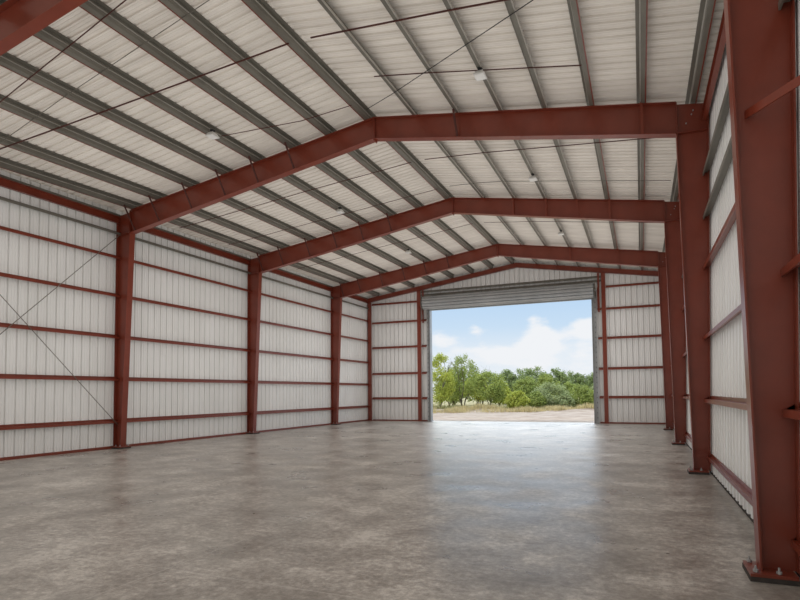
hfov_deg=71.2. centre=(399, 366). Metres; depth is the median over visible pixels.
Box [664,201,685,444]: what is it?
steel column
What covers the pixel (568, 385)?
tree
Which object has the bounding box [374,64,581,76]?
rod
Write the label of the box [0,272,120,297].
girt
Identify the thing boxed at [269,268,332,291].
strut
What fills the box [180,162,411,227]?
rod
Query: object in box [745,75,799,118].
brace
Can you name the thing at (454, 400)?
tree
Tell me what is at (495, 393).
tree
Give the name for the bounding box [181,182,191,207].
brace
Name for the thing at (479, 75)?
lamp
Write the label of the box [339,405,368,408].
wall girt
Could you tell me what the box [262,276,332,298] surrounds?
girt
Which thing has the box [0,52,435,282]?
purlin
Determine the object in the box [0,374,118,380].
wall girt
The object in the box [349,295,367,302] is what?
strut
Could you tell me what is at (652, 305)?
end girt
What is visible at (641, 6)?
roof purlin
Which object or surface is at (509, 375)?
tree
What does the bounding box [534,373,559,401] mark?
tree
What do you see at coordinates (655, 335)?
end girt
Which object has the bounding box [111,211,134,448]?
steel column
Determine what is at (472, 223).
rod
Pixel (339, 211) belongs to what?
lamp
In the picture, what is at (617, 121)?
rafter
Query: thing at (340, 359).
wall girt
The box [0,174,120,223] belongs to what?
strut
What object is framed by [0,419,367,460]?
baseboard
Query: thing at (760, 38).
steel column
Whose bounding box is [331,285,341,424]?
steel column
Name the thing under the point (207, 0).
rod
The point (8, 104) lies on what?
purlin
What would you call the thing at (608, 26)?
ceiling
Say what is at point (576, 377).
tree
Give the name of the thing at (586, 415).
ground
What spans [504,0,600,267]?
roof purlin
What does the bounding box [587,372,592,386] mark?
tree
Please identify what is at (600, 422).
baseboard
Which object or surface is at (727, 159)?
wall girt
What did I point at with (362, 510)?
floor
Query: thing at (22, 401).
wall
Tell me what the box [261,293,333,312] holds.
girt
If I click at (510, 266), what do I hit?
rafter
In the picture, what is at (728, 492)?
baseboard
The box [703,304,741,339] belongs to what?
girt
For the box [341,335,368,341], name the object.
girt
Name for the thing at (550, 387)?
bush
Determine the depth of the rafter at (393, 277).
27.33 m
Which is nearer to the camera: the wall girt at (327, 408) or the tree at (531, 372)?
the wall girt at (327, 408)
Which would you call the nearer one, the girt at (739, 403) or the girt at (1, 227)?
the girt at (739, 403)
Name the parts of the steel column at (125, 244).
plate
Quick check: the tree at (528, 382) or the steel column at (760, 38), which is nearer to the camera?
the steel column at (760, 38)
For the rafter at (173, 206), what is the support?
on the steel column at (125, 244)
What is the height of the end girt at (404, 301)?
0.128 m
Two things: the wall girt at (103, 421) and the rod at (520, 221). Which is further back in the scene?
the rod at (520, 221)
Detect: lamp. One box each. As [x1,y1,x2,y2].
[205,129,219,139]
[336,207,344,213]
[473,66,486,80]
[528,173,537,181]
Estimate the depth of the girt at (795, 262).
4.52 m
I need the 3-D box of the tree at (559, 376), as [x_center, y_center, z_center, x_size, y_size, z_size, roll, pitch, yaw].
[21.710,2.597,77.039,4.463,5.074,4.569,-2,-3,23]
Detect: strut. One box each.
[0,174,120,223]
[120,215,250,265]
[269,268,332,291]
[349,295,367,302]
[702,10,725,120]
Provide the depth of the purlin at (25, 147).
15.62 m
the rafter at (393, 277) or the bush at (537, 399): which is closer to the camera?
the rafter at (393, 277)
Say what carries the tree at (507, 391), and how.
on the ground at (586, 415)
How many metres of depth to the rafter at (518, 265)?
28.08 m
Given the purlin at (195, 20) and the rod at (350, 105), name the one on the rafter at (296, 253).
the purlin at (195, 20)
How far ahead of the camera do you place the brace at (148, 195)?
16.40 m
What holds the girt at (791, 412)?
attached to the steel column at (760, 38)
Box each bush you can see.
[504,390,530,408]
[525,391,546,407]
[530,381,572,406]
[554,393,575,406]
[569,383,593,406]
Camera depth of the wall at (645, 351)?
27.93 m
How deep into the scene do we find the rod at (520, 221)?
20.81 m
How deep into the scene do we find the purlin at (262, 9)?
12.32 m
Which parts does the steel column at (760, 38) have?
plate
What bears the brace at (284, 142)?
attached to the rafter at (173, 206)
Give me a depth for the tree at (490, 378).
73.22 m
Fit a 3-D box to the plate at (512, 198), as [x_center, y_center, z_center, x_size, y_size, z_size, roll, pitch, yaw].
[3.777,-5.382,18.694,0.056,0.598,0.011,-2,-3,23]
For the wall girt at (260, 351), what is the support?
attached to the steel column at (254, 278)
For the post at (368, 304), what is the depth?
32.74 m
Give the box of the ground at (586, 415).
[433,394,593,422]
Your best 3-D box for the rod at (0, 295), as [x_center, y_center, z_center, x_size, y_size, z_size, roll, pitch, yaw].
[-9.848,-1.508,14.147,0.020,6.293,6.383,-2,-3,23]
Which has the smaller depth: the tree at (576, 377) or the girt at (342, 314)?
the girt at (342, 314)
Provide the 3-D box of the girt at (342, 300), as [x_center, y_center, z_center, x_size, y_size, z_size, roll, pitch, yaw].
[-2.712,-3.517,31.074,0.140,0.126,4.076,-2,-3,23]
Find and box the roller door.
[420,273,599,423]
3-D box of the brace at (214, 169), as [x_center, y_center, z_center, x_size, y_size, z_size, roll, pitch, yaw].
[-4.973,-5.099,15.454,0.045,0.610,0.402,-2,-3,26]
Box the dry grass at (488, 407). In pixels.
[433,402,593,412]
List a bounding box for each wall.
[0,170,367,457]
[368,260,665,422]
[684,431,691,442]
[686,0,799,518]
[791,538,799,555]
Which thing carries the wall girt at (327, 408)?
attached to the steel column at (254, 278)
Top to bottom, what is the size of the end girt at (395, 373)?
0.128 m
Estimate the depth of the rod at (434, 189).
19.79 m
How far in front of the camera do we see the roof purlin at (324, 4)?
11.95 m
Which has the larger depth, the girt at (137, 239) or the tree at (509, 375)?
the tree at (509, 375)
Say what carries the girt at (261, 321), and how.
attached to the steel column at (254, 278)
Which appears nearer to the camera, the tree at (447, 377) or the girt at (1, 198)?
the girt at (1, 198)
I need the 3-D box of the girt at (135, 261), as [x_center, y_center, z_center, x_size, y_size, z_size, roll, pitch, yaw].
[-7.415,-3.238,20.135,0.140,0.126,6.241,-2,-3,23]
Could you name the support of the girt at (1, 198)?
attached to the steel column at (125, 244)
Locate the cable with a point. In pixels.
(531, 0)
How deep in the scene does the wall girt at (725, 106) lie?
9.18 m
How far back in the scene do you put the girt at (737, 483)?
7.92 m
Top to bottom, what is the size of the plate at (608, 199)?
0.650 m
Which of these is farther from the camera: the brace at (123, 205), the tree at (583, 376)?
the tree at (583, 376)
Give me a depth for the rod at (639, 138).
14.20 m
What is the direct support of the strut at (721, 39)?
attached to the steel column at (760, 38)
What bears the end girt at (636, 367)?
attached to the end post at (603, 296)
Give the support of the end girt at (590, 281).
attached to the end post at (418, 292)
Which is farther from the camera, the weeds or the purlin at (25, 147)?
the weeds
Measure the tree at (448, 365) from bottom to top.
5.250 m
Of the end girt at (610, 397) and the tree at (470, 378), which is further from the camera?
the tree at (470, 378)
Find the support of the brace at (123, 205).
attached to the rafter at (173, 206)
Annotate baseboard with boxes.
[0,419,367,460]
[373,419,427,420]
[600,422,665,423]
[673,428,799,577]
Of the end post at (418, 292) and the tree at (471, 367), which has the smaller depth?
the end post at (418, 292)
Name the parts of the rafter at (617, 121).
ridge plate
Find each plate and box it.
[512,198,513,214]
[545,197,546,215]
[576,199,577,216]
[608,199,610,218]
[640,102,643,133]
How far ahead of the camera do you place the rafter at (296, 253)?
21.14 m
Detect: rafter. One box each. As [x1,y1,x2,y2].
[0,0,87,55]
[130,117,375,233]
[259,197,453,272]
[340,244,497,297]
[367,263,515,302]
[374,101,676,142]
[452,197,664,222]
[497,244,657,267]
[516,263,657,276]
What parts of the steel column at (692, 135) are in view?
plate, plate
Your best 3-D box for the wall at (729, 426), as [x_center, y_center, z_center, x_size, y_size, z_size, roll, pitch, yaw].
[4.302,-1.837,6.691,0.313,7.422,43.540,-2,-3,23]
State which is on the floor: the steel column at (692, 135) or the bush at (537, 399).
the steel column at (692, 135)
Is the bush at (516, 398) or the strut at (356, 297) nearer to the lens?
the strut at (356, 297)
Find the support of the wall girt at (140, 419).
attached to the steel column at (125, 244)
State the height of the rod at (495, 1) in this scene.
1.106 m
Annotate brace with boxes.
[123,205,134,229]
[148,195,159,220]
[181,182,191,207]
[214,169,225,194]
[248,156,258,182]
[284,142,294,168]
[452,109,457,135]
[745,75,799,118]
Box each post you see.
[367,303,372,420]
[417,291,421,420]
[601,273,609,423]
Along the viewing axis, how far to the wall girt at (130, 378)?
19.52 m
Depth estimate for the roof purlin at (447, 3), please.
11.37 m
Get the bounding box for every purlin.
[0,0,453,277]
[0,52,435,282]
[0,94,415,287]
[0,132,395,292]
[0,157,378,295]
[79,0,473,273]
[158,0,493,268]
[241,0,514,263]
[317,0,537,263]
[380,0,558,264]
[442,0,579,266]
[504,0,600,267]
[567,0,620,268]
[635,0,647,269]
[662,0,715,251]
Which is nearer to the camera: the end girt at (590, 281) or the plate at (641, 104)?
the plate at (641, 104)
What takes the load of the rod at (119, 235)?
attached to the steel column at (125, 244)
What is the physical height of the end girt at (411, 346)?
0.128 m
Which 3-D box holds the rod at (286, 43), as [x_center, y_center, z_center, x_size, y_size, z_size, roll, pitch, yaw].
[-6.098,-5.600,12.020,8.256,1.202,0.049,-1,-3,17]
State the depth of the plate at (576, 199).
17.86 m
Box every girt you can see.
[0,196,121,235]
[0,226,120,259]
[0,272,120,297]
[0,322,119,338]
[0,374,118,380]
[0,419,118,429]
[127,412,250,421]
[129,377,250,382]
[131,336,250,351]
[132,297,250,320]
[134,260,250,291]
[135,237,250,273]
[257,407,333,413]
[258,381,333,384]
[259,350,333,359]
[260,320,333,335]
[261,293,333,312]
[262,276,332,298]
[339,383,368,385]
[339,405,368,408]
[340,359,368,363]
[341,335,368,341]
[342,300,368,308]
[342,314,368,321]
[372,301,416,305]
[372,320,416,323]
[372,345,416,348]
[372,372,417,374]
[372,397,417,398]
[421,276,600,292]
[421,280,600,295]
[606,281,658,287]
[606,304,659,309]
[607,334,660,338]
[608,366,662,369]
[609,396,663,398]
[703,84,729,175]
[703,138,732,219]
[703,203,735,269]
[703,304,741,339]
[704,396,746,409]
[707,453,752,506]
[778,0,790,10]
[781,253,799,276]
[782,402,799,419]
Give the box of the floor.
[0,421,799,599]
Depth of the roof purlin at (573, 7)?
10.76 m
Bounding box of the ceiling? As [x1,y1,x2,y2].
[0,0,723,295]
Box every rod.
[0,0,126,102]
[0,0,208,142]
[0,43,288,149]
[0,235,119,334]
[0,295,117,424]
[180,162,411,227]
[221,105,351,136]
[229,189,435,244]
[299,223,472,268]
[310,0,507,38]
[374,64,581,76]
[425,138,651,159]
[452,180,670,185]
[484,221,646,222]
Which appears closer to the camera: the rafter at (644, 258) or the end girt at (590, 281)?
the rafter at (644, 258)
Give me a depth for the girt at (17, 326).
15.32 m
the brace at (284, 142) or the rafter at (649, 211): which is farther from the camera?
the rafter at (649, 211)
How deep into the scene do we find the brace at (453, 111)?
12.86 m
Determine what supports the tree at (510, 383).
on the ground at (586, 415)
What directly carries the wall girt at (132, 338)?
attached to the steel column at (125, 244)
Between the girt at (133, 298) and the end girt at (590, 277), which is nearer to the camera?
the girt at (133, 298)
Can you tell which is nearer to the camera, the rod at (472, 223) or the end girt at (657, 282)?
the rod at (472, 223)
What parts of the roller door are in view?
guide rail, guide rail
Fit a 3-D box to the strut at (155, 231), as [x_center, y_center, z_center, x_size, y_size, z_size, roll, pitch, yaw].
[-7.430,-4.435,20.193,0.105,0.290,6.225,-2,-3,23]
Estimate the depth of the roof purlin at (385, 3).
11.58 m
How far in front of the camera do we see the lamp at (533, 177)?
16.19 m
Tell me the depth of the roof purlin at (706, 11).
9.65 m
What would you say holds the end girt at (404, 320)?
attached to the end post at (418, 292)
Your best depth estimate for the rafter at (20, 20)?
8.91 m
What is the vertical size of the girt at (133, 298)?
0.126 m
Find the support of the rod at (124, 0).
attached to the purlin at (8, 61)
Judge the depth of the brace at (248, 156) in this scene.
15.01 m
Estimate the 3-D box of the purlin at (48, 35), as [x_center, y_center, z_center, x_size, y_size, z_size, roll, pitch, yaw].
[-5.698,-5.838,11.107,0.303,0.213,43.400,-2,-3,23]
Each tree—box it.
[432,352,456,406]
[434,374,463,405]
[436,365,467,405]
[444,355,489,406]
[463,372,488,404]
[466,370,500,403]
[468,369,507,404]
[491,380,511,404]
[500,369,517,392]
[506,368,538,391]
[510,376,542,403]
[523,366,546,384]
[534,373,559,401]
[549,367,571,385]
[555,381,581,396]
[566,370,586,394]
[576,374,591,396]
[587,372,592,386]
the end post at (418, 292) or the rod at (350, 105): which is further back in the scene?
the end post at (418, 292)
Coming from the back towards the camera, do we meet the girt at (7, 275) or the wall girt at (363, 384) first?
the wall girt at (363, 384)
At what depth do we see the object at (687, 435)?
15.45 m
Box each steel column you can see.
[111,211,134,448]
[246,256,261,433]
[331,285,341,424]
[658,252,673,429]
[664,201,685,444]
[676,102,710,474]
[724,0,799,586]
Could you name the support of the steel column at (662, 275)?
on the floor
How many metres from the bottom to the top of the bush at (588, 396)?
2.594 m
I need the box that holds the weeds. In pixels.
[433,402,585,408]
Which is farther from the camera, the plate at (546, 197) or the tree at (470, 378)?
the tree at (470, 378)
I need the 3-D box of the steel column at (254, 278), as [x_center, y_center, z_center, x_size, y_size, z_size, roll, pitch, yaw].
[-5.939,-0.891,22.811,0.570,7.231,0.410,-2,-3,23]
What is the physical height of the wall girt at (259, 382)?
0.126 m
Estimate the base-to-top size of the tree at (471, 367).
5.822 m
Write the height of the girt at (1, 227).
0.126 m
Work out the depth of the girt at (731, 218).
8.68 m
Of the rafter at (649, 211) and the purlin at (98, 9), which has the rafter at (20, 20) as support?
the purlin at (98, 9)
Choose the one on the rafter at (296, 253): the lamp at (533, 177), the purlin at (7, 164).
the purlin at (7, 164)
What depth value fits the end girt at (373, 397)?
32.10 m
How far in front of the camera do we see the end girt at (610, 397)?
27.07 m
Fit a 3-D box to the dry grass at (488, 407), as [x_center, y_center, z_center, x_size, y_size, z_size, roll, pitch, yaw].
[10.531,3.557,49.671,20.892,0.932,5.243,0,-3,-1]
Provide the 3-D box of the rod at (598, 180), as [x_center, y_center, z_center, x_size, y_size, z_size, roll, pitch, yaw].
[4.442,-5.516,16.666,6.525,1.066,0.329,-2,-3,28]
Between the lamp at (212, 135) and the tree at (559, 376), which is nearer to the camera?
the lamp at (212, 135)
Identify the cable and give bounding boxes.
[367,0,532,108]
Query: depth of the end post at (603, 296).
27.63 m
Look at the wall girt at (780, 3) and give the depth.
4.87 m

